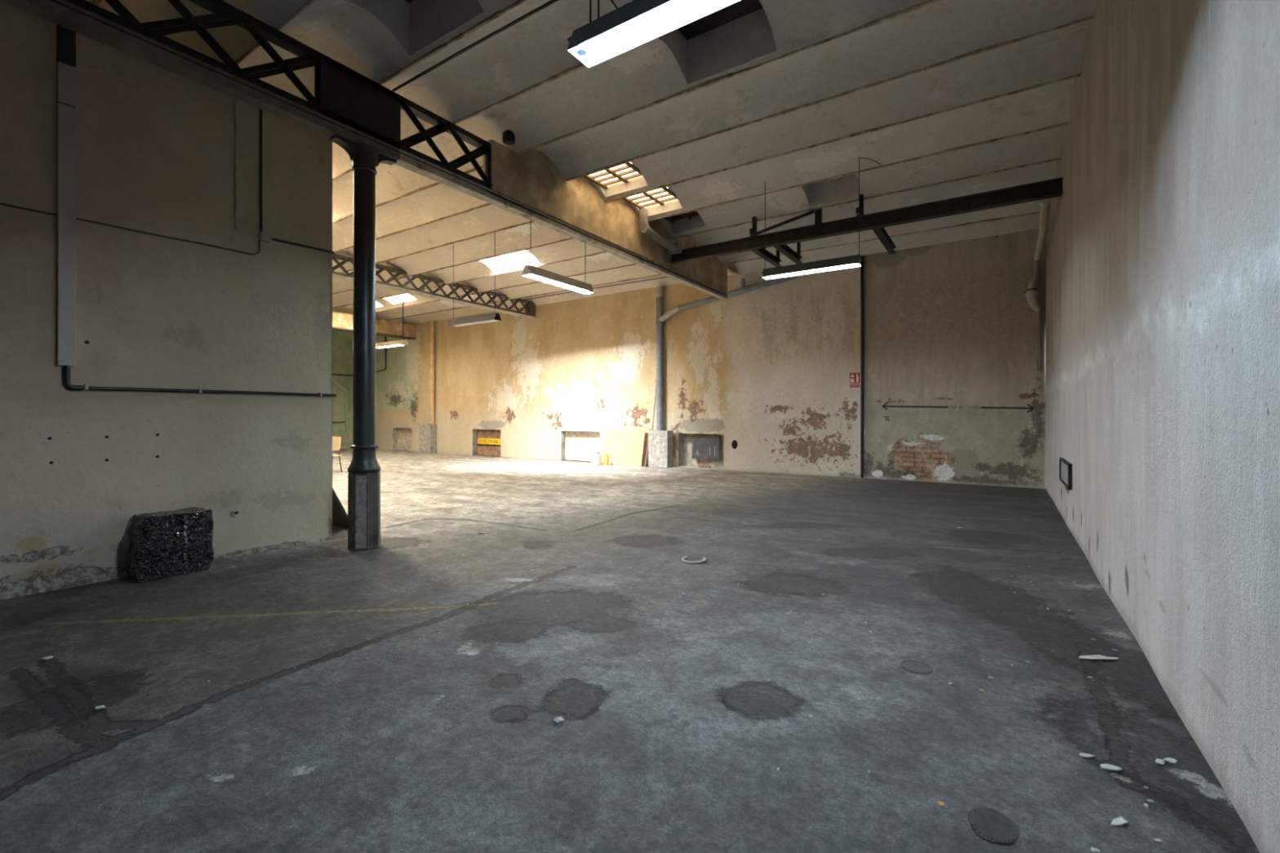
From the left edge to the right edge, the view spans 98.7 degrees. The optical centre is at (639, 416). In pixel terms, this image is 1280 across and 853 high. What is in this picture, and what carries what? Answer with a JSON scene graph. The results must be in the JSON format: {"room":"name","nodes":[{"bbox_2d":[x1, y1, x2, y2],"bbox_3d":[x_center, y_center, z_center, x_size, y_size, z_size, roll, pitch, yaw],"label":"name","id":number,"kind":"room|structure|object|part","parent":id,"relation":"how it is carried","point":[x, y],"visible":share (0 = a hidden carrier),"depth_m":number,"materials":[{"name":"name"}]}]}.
{"room":"empty warehouse","nodes":[
{"label":"empty warehouse","id":0,"kind":"room"},
{"bbox_2d":[0,0,332,599],"bbox_3d":[-10.067,-0.975,3.362,6.890,4.950,12.535,0,0,33],"label":"wall","id":1,"kind":"structure","parent":0,"point":[156,144],"depth_m":5.27,"materials":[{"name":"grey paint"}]},
{"bbox_2d":[53,23,78,367],"bbox_3d":[-4.985,-1.915,4.784,0.060,2.970,0.150,0,0,33],"label":"duct","id":2,"kind":"object","parent":1,"relation":"attached to","point":[65,68],"visible":0.98,"depth_m":4.76,"materials":[{"name":"grey metal"}]},
{"bbox_2d":[0,202,260,254],"bbox_3d":[-7.322,-1.767,1.263,0.018,0.347,11.448,0,0,33],"label":"cable","id":3,"kind":"object","parent":1,"relation":"attached to","point":[1,203],"visible":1,"depth_m":5.17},
{"bbox_2d":[62,365,336,396],"bbox_3d":[-4.358,-0.334,5.740,0.046,0.213,2.333,0,0,33],"label":"conduit","id":4,"kind":"object","parent":1,"relation":"attached to","point":[66,369],"visible":1,"depth_m":5.34,"materials":[{"name":"plastic"}]},
{"bbox_2d":[259,108,262,231],"bbox_3d":[-4.166,-2.737,6.045,0.026,1.425,0.029,0,0,33],"label":"cable","id":5,"kind":"object","parent":1,"relation":"attached to","point":[260,109],"visible":0.79,"depth_m":6.04,"materials":[{"name":"black plastic"}]},
{"bbox_2d":[257,231,272,243],"bbox_3d":[-4.137,-1.975,6.067,0.062,0.100,0.135,0,0,33],"label":"junction box","id":6,"kind":"object","parent":1,"relation":"attached to","point":[264,237],"visible":1,"depth_m":6.04,"materials":[{"name":"grey metal"}]},
{"bbox_3d":[-4.118,-1.975,6.051,0.013,0.086,0.086,0,0,33],"label":"box lid","id":7,"kind":"part","parent":6,"relation":"part of","materials":[{"name":"grey metal"}]},
{"bbox_2d":[271,238,334,253],"bbox_3d":[-3.917,-1.984,6.410,0.028,0.045,0.691,0,0,33],"label":"cable","id":8,"kind":"object","parent":1,"relation":"attached to","point":[273,239],"visible":1,"depth_m":6.39,"materials":[{"name":"black plastic"}]},
{"bbox_2d":[332,329,352,448],"bbox_3d":[-19.801,-1.360,16.111,0.001,5.720,23.100,0,0,33],"label":"wall","id":9,"kind":"structure","parent":0,"point":[342,340],"depth_m":25.35,"materials":[{"name":"paint"}]},
{"bbox_2d":[332,378,346,432],"bbox_3d":[-13.908,-0.668,24.958,0.080,2.835,1.216,0,0,33],"label":"wall rail","id":10,"kind":"object","parent":9,"relation":"attached to","point":[333,380],"visible":0.76,"depth_m":25.41,"materials":[{"name":"grey metal"}]},
{"bbox_3d":[-13.908,-1.595,24.958,0.050,0.981,1.216,0,0,33],"label":"sloping rail","id":11,"kind":"part","parent":10,"relation":"part of","materials":[{"name":"metal"}]},
{"bbox_3d":[-13.589,-0.215,25.442,0.080,1.930,0.050,0,0,33],"label":"post","id":12,"kind":"part","parent":10,"relation":"part of","materials":[{"name":"metal"}]},
{"bbox_2d":[85,0,1096,333],"bbox_3d":[-8.801,-4.181,8.870,26.340,0.638,23.120,0,0,33],"label":"ceiling","id":13,"kind":"structure","parent":0,"point":[951,99],"depth_m":7.33,"materials":[{"name":"paint"}]},
{"bbox_2d":[332,311,416,339],"bbox_3d":[-15.869,-3.547,13.536,0.380,0.615,23.030,0,0,33],"label":"girder","id":14,"kind":"object","parent":13,"relation":"attached to","point":[340,321],"visible":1,"depth_m":21.89,"materials":[{"name":"brown metal"}]},
{"bbox_2d":[375,279,424,348],"bbox_3d":[-7.348,-3.145,16.763,2.476,1.970,0.200,0,0,33],"label":"lamp","id":15,"kind":"object","parent":13,"relation":"hanging from","point":[402,342],"visible":0.91,"depth_m":16.88,"materials":[{"name":"white metal"}]},
{"bbox_2d":[375,339,408,348],"bbox_3d":[-7.713,-2.235,17.004,1.550,0.150,0.200,0,0,33],"label":"hood","id":16,"kind":"object","parent":15,"relation":"attached to","point":[402,342],"depth_m":16.90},
{"bbox_3d":[-6.753,-3.220,16.371,1.052,1.820,0.032,0,0,33],"label":"suspension rod","id":17,"kind":"part","parent":15,"relation":"part of","materials":[{"name":"black metal"}]},
{"bbox_2d":[332,253,536,318],"bbox_3d":[-6.660,-3.740,14.968,0.320,0.560,10.500,0,0,33],"label":"girder","id":18,"kind":"object","parent":13,"relation":"attached to","point":[529,306],"visible":0.49,"depth_m":15.96,"materials":[{"name":"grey metal"}]},
{"bbox_3d":[-3.835,-3.752,19.244,0.250,0.535,0.250,0,0,33],"label":"plate","id":19,"kind":"part","parent":18,"relation":"part of","materials":[{"name":"brown metal"}]},
{"bbox_2d":[448,243,501,327],"bbox_3d":[-3.709,-3.085,12.268,1.600,2.030,0.200,0,0,33],"label":"lamp","id":20,"kind":"object","parent":13,"relation":"hanging from","point":[495,317],"visible":0.95,"depth_m":12.27,"materials":[{"name":"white metal"}]},
{"bbox_2d":[448,312,501,327],"bbox_3d":[-3.709,-2.145,12.268,1.550,0.150,0.200,0,0,33],"label":"hood","id":21,"kind":"object","parent":20,"relation":"attached to","point":[495,317],"depth_m":12.20,"materials":[{"name":"black metal"}]},
{"bbox_2d":[391,0,559,92],"bbox_3d":[-0.119,-3.833,4.624,6.670,0.037,0.042,0,0,33],"label":"cable","id":22,"kind":"object","parent":13,"relation":"attached to","point":[551,2],"visible":1,"depth_m":5.62,"materials":[{"name":"black plastic"}]},
{"bbox_2d":[502,129,515,145],"bbox_3d":[-1.853,-3.936,7.762,0.180,0.168,0.180,0,0,33],"label":"ceiling fitting","id":23,"kind":"object","parent":13,"relation":"attached to","point":[508,136],"visible":1,"depth_m":7.70,"materials":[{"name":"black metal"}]},
{"bbox_2d":[512,276,666,302],"bbox_3d":[-1.183,-3.810,16.280,7.300,0.048,0.048,0,0,33],"label":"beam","id":24,"kind":"structure","parent":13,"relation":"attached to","point":[662,277],"depth_m":16.21,"materials":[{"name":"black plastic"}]},
{"bbox_2d":[582,161,642,188],"bbox_3d":[-0.524,-4.125,9.197,0.960,0.090,1.080,0,0,33],"label":"window","id":25,"kind":"structure","parent":13,"relation":"attached to","point":[623,172],"depth_m":9.41,"materials":[{"name":"clear glass"}]},
{"bbox_2d":[622,186,677,208],"bbox_3d":[0.112,-4.125,10.161,0.960,0.090,1.210,0,0,33],"label":"window","id":26,"kind":"structure","parent":13,"relation":"attached to","point":[660,196],"depth_m":10.39,"materials":[{"name":"clear glass"}]},
{"bbox_2d":[567,0,740,67],"bbox_3d":[0.274,-3.125,2.886,1.600,1.950,0.200,0,0,33],"label":"lamp","id":27,"kind":"object","parent":13,"relation":"hanging from","point":[636,23],"visible":1,"depth_m":3.11,"materials":[{"name":"white plastic"}]},
{"bbox_2d":[639,208,682,254],"bbox_3d":[0.424,-3.748,11.188,0.250,0.556,1.353,0,0,33],"label":"duct","id":28,"kind":"object","parent":13,"relation":"attached to","point":[673,248],"visible":1,"depth_m":10.98,"materials":[{"name":"grey metal"}]},
{"bbox_2d":[663,210,699,223],"bbox_3d":[0.734,-4.205,11.195,0.860,0.090,1.160,0,0,33],"label":"window","id":29,"kind":"structure","parent":13,"relation":"attached to","point":[687,215],"depth_m":11.55,"materials":[{"name":"black glass"}]},
{"bbox_2d":[677,0,776,79],"bbox_3d":[0.769,-4.175,5.835,1.160,0.550,0.950,0,0,33],"label":"window","id":30,"kind":"structure","parent":13,"relation":"attached to","point":[761,43],"depth_m":6.12,"materials":[{"name":"glass"}]},
{"bbox_2d":[760,157,880,279],"bbox_3d":[3.253,-3.185,8.698,2.705,1.670,0.306,0,0,33],"label":"lamp","id":31,"kind":"object","parent":13,"relation":"hanging from","point":[851,261],"visible":1,"depth_m":8.88,"materials":[{"name":"white"}]},
{"bbox_2d":[761,254,862,279],"bbox_3d":[2.767,-2.425,8.956,1.560,0.150,0.200,0,0,33],"label":"hood","id":32,"kind":"object","parent":31,"relation":"attached to","point":[851,261],"depth_m":8.90,"materials":[{"name":"grey metal"}]},
{"bbox_2d":[670,177,1062,266],"bbox_3d":[4.063,-3.660,10.958,6.820,0.680,2.330,0,0,33],"label":"steel beam","id":33,"kind":"structure","parent":13,"relation":"attached to","point":[1049,188],"depth_m":9.86,"materials":[{"name":"black metal"}]},
{"bbox_2d":[0,448,1259,852],"bbox_3d":[-8.682,1.500,8.959,26.440,0.001,23.400,0,0,33],"label":"floor","id":34,"kind":"structure","parent":0,"point":[394,738],"depth_m":2.98,"materials":[{"name":"concrete"}]},
{"bbox_2d":[40,655,53,659],"bbox_3d":[-3.659,1.493,3.392,0.050,0.014,0.049,0,0,33],"label":"flake","id":35,"kind":"object","parent":34,"relation":"on","point":[51,656],"visible":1,"depth_m":3.39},
{"bbox_2d":[94,705,106,709],"bbox_3d":[-2.761,1.493,2.820,0.060,0.013,0.028,0,0,-11],"label":"flake","id":36,"kind":"object","parent":34,"relation":"on","point":[101,706],"visible":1,"depth_m":2.81,"materials":[{"name":"white paint"}]},
{"bbox_2d":[125,508,216,582],"bbox_3d":[-4.454,1.202,5.234,0.364,0.590,0.610,0,0,33],"label":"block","id":37,"kind":"object","parent":34,"relation":"on","point":[162,544],"visible":1,"depth_m":5.11,"materials":[{"name":"black stone"}]},
{"bbox_2d":[332,436,342,472],"bbox_3d":[-8.313,1.027,14.723,0.557,0.954,0.430,0,0,33],"label":"chair","id":38,"kind":"object","parent":34,"relation":"on","point":[336,441],"visible":0.42,"depth_m":14.72,"materials":[{"name":"brown wood"}]},
{"bbox_3d":[-8.160,0.735,14.628,0.068,0.370,0.400,0,0,33],"label":"backrest","id":39,"kind":"part","parent":38,"relation":"part of","materials":[{"name":"brown wood"}]},
{"bbox_2d":[332,488,347,528],"bbox_3d":[-4.308,1.144,7.382,1.280,0.712,0.462,0,0,33],"label":"leaning board","id":40,"kind":"object","parent":34,"relation":"on","point":[340,517],"visible":0.07,"depth_m":7.23,"materials":[{"name":"wood"}]},
{"bbox_2d":[329,134,396,551],"bbox_3d":[-3.155,-0.778,6.297,0.344,4.556,0.720,0,0,33],"label":"column","id":41,"kind":"structure","parent":34,"relation":"on","point":[364,468],"depth_m":6.19,"materials":[{"name":"metal"}]},
{"bbox_3d":[-3.155,0.570,6.297,0.344,0.140,0.344,0,0,33],"label":"moulding","id":42,"kind":"part","parent":41,"relation":"part of","materials":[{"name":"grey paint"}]},
{"bbox_2d":[0,0,738,299],"bbox_3d":[-3.665,-3.660,5.489,0.197,1.200,23.030,0,0,33],"label":"girder","id":43,"kind":"object","parent":41,"relation":"on","point":[347,104],"visible":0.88,"depth_m":6.33,"materials":[{"name":"black metal"}]},
{"bbox_3d":[-6.474,-3.178,1.244,0.140,0.045,12.850,0,0,33],"label":"flange plate","id":44,"kind":"part","parent":43,"relation":"part of","materials":[{"name":"black metal"}]},
{"bbox_3d":[-3.225,-3.522,6.271,0.030,0.645,0.920,0,0,33],"label":"gusset plate","id":45,"kind":"part","parent":43,"relation":"part of","materials":[{"name":"black metal"}]},
{"bbox_3d":[-3.134,-3.522,6.211,0.030,0.645,0.920,0,0,33],"label":"gusset plate","id":46,"kind":"part","parent":43,"relation":"part of","materials":[{"name":"black metal"}]},
{"bbox_2d":[521,219,594,293],"bbox_3d":[-1.322,-2.625,9.113,0.200,0.890,1.600,0,0,33],"label":"lamp","id":47,"kind":"object","parent":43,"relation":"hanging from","point":[529,271],"visible":1,"depth_m":8.99,"materials":[{"name":"white metal"}]},
{"bbox_2d":[521,264,594,293],"bbox_3d":[-1.322,-2.255,9.113,0.200,0.150,1.550,0,0,33],"label":"hood","id":48,"kind":"object","parent":47,"relation":"attached to","point":[529,271],"depth_m":9.00,"materials":[{"name":"grey metal"}]},
{"bbox_3d":[-0.364,-3.178,10.511,0.140,0.045,9.350,0,0,33],"label":"flange plate","id":49,"kind":"part","parent":43,"relation":"part of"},
{"bbox_3d":[0.024,-3.550,11.100,0.180,0.700,7.940,0,0,33],"label":"plaster casing","id":50,"kind":"part","parent":43,"relation":"part of","materials":[{"name":"beige paint"}]},
{"bbox_2d":[419,423,436,453],"bbox_3d":[-8.617,0.900,22.355,0.700,1.200,0.320,0,0,33],"label":"concrete plinth","id":51,"kind":"object","parent":34,"relation":"on","point":[428,432],"visible":0.99,"depth_m":22.18,"materials":[{"name":"grey concrete"}]},
{"bbox_2d":[467,652,479,655],"bbox_3d":[-1.047,1.492,3.453,0.073,0.014,0.044,0,0,-9],"label":"flake","id":52,"kind":"object","parent":34,"relation":"on","point":[468,653],"visible":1,"depth_m":3.44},
{"bbox_2d":[551,716,564,723],"bbox_3d":[-0.397,1.492,2.699,0.060,0.015,0.050,0,0,33],"label":"flake","id":53,"kind":"object","parent":34,"relation":"on","point":[558,719],"visible":1,"depth_m":2.69,"materials":[{"name":"white paint"}]},
{"bbox_2d":[591,452,601,465],"bbox_3d":[-1.349,1.300,16.937,0.300,0.399,0.206,0,0,33],"label":"jerrycan","id":54,"kind":"object","parent":34,"relation":"on","point":[596,459],"visible":1,"depth_m":16.85,"materials":[{"name":"white plastic"}]},
{"bbox_2d":[603,453,608,465],"bbox_3d":[-1.033,1.321,16.798,0.178,0.357,0.070,0,0,33],"label":"wedge","id":55,"kind":"object","parent":34,"relation":"on","point":[606,456],"visible":1,"depth_m":16.76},
{"bbox_2d":[601,428,645,466],"bbox_3d":[-0.517,0.949,16.854,1.480,1.102,0.252,0,0,33],"label":"leaning board","id":56,"kind":"object","parent":34,"relation":"on","point":[624,447],"visible":0.86,"depth_m":16.82,"materials":[{"name":"beige wood"}]},
{"bbox_2d":[631,426,649,466],"bbox_3d":[-0.062,0.919,16.728,0.680,1.162,0.262,0,0,33],"label":"leaning board","id":57,"kind":"object","parent":34,"relation":"on","point":[646,440],"visible":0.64,"depth_m":16.61,"materials":[{"name":"brown wood"}]},
{"bbox_2d":[644,428,650,466],"bbox_3d":[0.237,0.939,16.482,0.060,1.122,0.340,0,0,33],"label":"leaning board","id":58,"kind":"object","parent":34,"relation":"on","point":[646,452],"visible":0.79,"depth_m":16.41,"materials":[{"name":"brown wood"}]},
{"bbox_2d":[650,379,656,430],"bbox_3d":[0.431,-0.340,16.453,0.228,1.527,0.066,0,0,-29],"label":"pipe","id":59,"kind":"object","parent":34,"relation":"on","point":[655,394],"visible":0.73,"depth_m":16.42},
{"bbox_2d":[648,430,672,467],"bbox_3d":[0.612,0.960,16.279,0.660,1.080,0.335,0,0,33],"label":"concrete plinth","id":60,"kind":"object","parent":34,"relation":"on","point":[660,442],"visible":1,"depth_m":16.11,"materials":[{"name":"grey concrete"}]},
{"bbox_2d":[681,555,706,564],"bbox_3d":[0.551,1.488,5.688,0.247,0.024,0.220,0,0,15],"label":"ring","id":61,"kind":"object","parent":34,"relation":"on","point":[686,557],"visible":1,"depth_m":5.62,"materials":[{"name":"grey metal"}]},
{"bbox_2d":[698,465,711,467],"bbox_3d":[1.852,1.442,15.752,0.350,0.054,0.100,0,0,33],"label":"fragment","id":62,"kind":"object","parent":34,"relation":"on","point":[700,466],"visible":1,"depth_m":15.73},
{"bbox_2d":[900,660,933,674],"bbox_3d":[1.650,1.497,3.284,0.176,0.006,0.176,0,0,33],"label":"drain cover","id":63,"kind":"object","parent":34,"relation":"on","point":[913,666],"visible":1,"depth_m":3.28,"materials":[{"name":"metal"}]},
{"bbox_2d":[937,800,944,806],"bbox_3d":[1.160,1.494,2.120,0.026,0.012,0.023,0,0,18],"label":"leaf","id":64,"kind":"object","parent":34,"relation":"on","point":[940,803],"visible":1,"depth_m":2.12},
{"bbox_2d":[967,807,1018,844],"bbox_3d":[1.291,1.496,2.012,0.158,0.007,0.190,0,0,33],"label":"access cover","id":65,"kind":"object","parent":34,"relation":"on","point":[989,824],"visible":1,"depth_m":2.00,"materials":[{"name":"metal"}]},
{"bbox_2d":[1079,752,1096,757],"bbox_3d":[1.969,1.493,2.417,0.070,0.013,0.027,0,0,11],"label":"flake","id":66,"kind":"object","parent":34,"relation":"on","point":[1084,755],"visible":1,"depth_m":2.41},
{"bbox_2d":[1090,847,1099,852],"bbox_3d":[1.566,1.494,1.892,0.026,0.011,0.020,0,0,33],"label":"chip","id":67,"kind":"object","parent":34,"relation":"on","point":[1092,849],"visible":1,"depth_m":1.89,"materials":[{"name":"white paint"}]},
{"bbox_2d":[1079,654,1119,659],"bbox_3d":[2.831,1.492,3.396,0.252,0.015,0.061,0,0,-6],"label":"flake","id":68,"kind":"object","parent":34,"relation":"on","point":[1095,656],"visible":1,"depth_m":3.39,"materials":[{"name":"white paint"}]},
{"bbox_2d":[1099,764,1122,770],"bbox_3d":[2.002,1.493,2.334,0.076,0.014,0.047,0,0,33],"label":"flake","id":69,"kind":"object","parent":34,"relation":"on","point":[1107,766],"visible":1,"depth_m":2.33,"materials":[{"name":"white paint"}]},
{"bbox_2d":[1110,817,1128,826],"bbox_3d":[1.759,1.493,2.022,0.076,0.013,0.031,0,0,-26],"label":"flake","id":70,"kind":"object","parent":34,"relation":"on","point":[1119,821],"visible":1,"depth_m":2.02,"materials":[{"name":"white paint"}]},
{"bbox_2d":[1143,803,1149,808],"bbox_3d":[1.943,1.494,2.110,0.016,0.011,0.027,0,0,33],"label":"chip","id":71,"kind":"object","parent":34,"relation":"on","point":[1146,806],"visible":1,"depth_m":2.11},
{"bbox_2d":[1152,839,1161,842],"bbox_3d":[1.822,1.494,1.935,0.026,0.011,0.014,0,0,-11],"label":"chip","id":72,"kind":"object","parent":34,"relation":"on","point":[1154,840],"visible":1,"depth_m":1.93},
{"bbox_2d":[1155,759,1164,764],"bbox_3d":[2.248,1.493,2.377,0.046,0.013,0.030,0,0,-36],"label":"flake","id":73,"kind":"object","parent":34,"relation":"on","point":[1157,761],"visible":1,"depth_m":2.37,"materials":[{"name":"white paint"}]},
{"bbox_2d":[1163,757,1177,764],"bbox_3d":[2.302,1.493,2.387,0.038,0.013,0.040,0,0,-34],"label":"flake","id":74,"kind":"object","parent":34,"relation":"on","point":[1168,759],"visible":1,"depth_m":2.38,"materials":[{"name":"white paint"}]},
{"bbox_2d":[352,228,1045,488],"bbox_3d":[-2.326,-1.360,18.598,26.440,5.720,0.312,0,0,33],"label":"wall","id":75,"kind":"structure","parent":0,"point":[765,371],"depth_m":14.36,"materials":[{"name":"paint"}]},
{"bbox_2d":[332,368,385,376],"bbox_3d":[-12.803,-1.980,24.312,2.651,0.216,1.698,0,0,33],"label":"conduit","id":76,"kind":"object","parent":75,"relation":"attached to","point":[384,369],"visible":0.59,"depth_m":25.11,"materials":[{"name":"black plastic"}]},
{"bbox_2d":[385,336,386,369],"bbox_3d":[-11.206,-2.960,24.242,0.059,1.800,0.059,0,0,11],"label":"conduit","id":77,"kind":"object","parent":75,"relation":"attached to","point":[385,336],"visible":0.65,"depth_m":24.23,"materials":[{"name":"black plastic"}]},
{"bbox_2d":[397,428,411,451],"bbox_3d":[-10.089,1.011,23.802,1.330,0.970,0.035,0,0,33],"label":"niche boarding","id":78,"kind":"object","parent":75,"relation":"attached to","point":[402,436],"visible":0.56,"depth_m":23.87,"materials":[{"name":"brown wood"}]},
{"bbox_2d":[429,320,435,423],"bbox_3d":[-8.417,-1.780,22.296,0.240,4.160,0.240,0,0,33],"label":"downpipe","id":79,"kind":"object","parent":75,"relation":"attached to","point":[432,323],"visible":1,"depth_m":22.21,"materials":[{"name":"beige metal"}]},
{"bbox_2d":[476,430,500,456],"bbox_3d":[-5.664,1.011,20.884,1.530,0.970,0.035,0,0,33],"label":"niche boarding","id":80,"kind":"object","parent":75,"relation":"attached to","point":[495,451],"visible":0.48,"depth_m":20.93,"materials":[{"name":"brown wood"}]},
{"bbox_2d":[476,438,500,445],"bbox_3d":[-5.684,0.978,20.845,1.500,0.275,0.052,0,0,33],"label":"sign","id":81,"kind":"object","parent":80,"relation":"attached to","point":[482,442],"visible":0.98,"depth_m":20.85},
{"bbox_2d":[479,440,497,443],"bbox_3d":[-5.748,0.955,20.857,0.999,0.110,0.002,0,0,33],"label":"print","id":82,"kind":"object","parent":81,"relation":"attached to","point":[480,441],"depth_m":20.85},
{"bbox_2d":[565,431,599,461],"bbox_3d":[-1.865,1.011,18.380,1.630,0.970,0.035,0,0,33],"label":"niche boarding","id":83,"kind":"object","parent":75,"relation":"attached to","point":[587,440],"visible":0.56,"depth_m":18.42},
{"bbox_2d":[690,435,719,460],"bbox_3d":[1.878,0.905,15.819,0.920,0.710,0.040,0,0,33],"label":"metal sheet","id":84,"kind":"object","parent":75,"relation":"attached to","point":[704,446],"visible":1,"depth_m":15.81,"materials":[{"name":"metal"}]},
{"bbox_3d":[1.878,0.580,15.819,0.920,0.060,0.040,0,0,33],"label":"rail","id":85,"kind":"part","parent":84,"relation":"part of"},
{"bbox_2d":[656,275,798,430],"bbox_3d":[2.262,-1.720,15.224,4.246,4.280,0.240,0,0,33],"label":"downpipe","id":86,"kind":"object","parent":75,"relation":"attached to","point":[660,317],"visible":0.96,"depth_m":16.23,"materials":[{"name":"grey metal"}]},
{"bbox_2d":[848,371,860,387],"bbox_3d":[5.242,-0.885,13.417,0.270,0.390,0.019,0,0,33],"label":"fire sign","id":87,"kind":"object","parent":75,"relation":"attached to","point":[854,377],"visible":1,"depth_m":13.41,"materials":[{"name":"red plastic"}]},
{"bbox_3d":[5.239,-0.932,13.414,0.240,0.265,0.003,0,0,33],"label":"red panel","id":88,"kind":"part","parent":87,"relation":"part of","materials":[{"name":"red plastic"}]},
{"bbox_2d":[860,256,863,478],"bbox_3d":[5.372,-1.190,13.306,0.064,5.360,0.064,0,0,33],"label":"pipe","id":89,"kind":"object","parent":75,"relation":"attached to","point":[862,257],"visible":0.9,"depth_m":13.28,"materials":[{"name":"black metal"}]},
{"bbox_2d":[882,402,1034,413],"bbox_3d":[6.984,-0.200,12.263,2.941,0.266,0.005,0,0,33],"label":"pipe","id":90,"kind":"object","parent":75,"relation":"attached to","point":[884,406],"visible":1,"depth_m":12.21,"materials":[{"name":"metal"}]},
{"bbox_2d":[1044,0,1279,852],"bbox_3d":[2.016,-1.360,1.725,0.065,5.720,23.100,0,0,33],"label":"wall","id":91,"kind":"structure","parent":0,"point":[1162,373],"depth_m":2.71,"materials":[{"name":"white paint"}]},
{"bbox_2d":[1022,198,1050,374],"bbox_3d":[7.182,-2.110,9.943,0.325,2.500,3.672,0,0,33],"label":"pipe","id":92,"kind":"object","parent":91,"relation":"attached to","point":[1032,294],"visible":0.99,"depth_m":11.28,"materials":[{"name":"grey metal"}]},
{"bbox_2d":[1035,370,1042,374],"bbox_3d":[8.222,-0.900,11.324,0.110,0.080,0.110,0,0,33],"label":"outlet","id":93,"kind":"object","parent":92,"relation":"attached to","point":[1038,372],"depth_m":11.29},
{"bbox_2d":[1059,457,1071,489],"bbox_3d":[5.935,0.785,7.675,0.040,0.330,1.350,0,0,33],"label":"air vent","id":94,"kind":"object","parent":91,"relation":"in","point":[1065,467],"visible":1,"depth_m":7.51,"materials":[{"name":"grey metal"}]}
]}

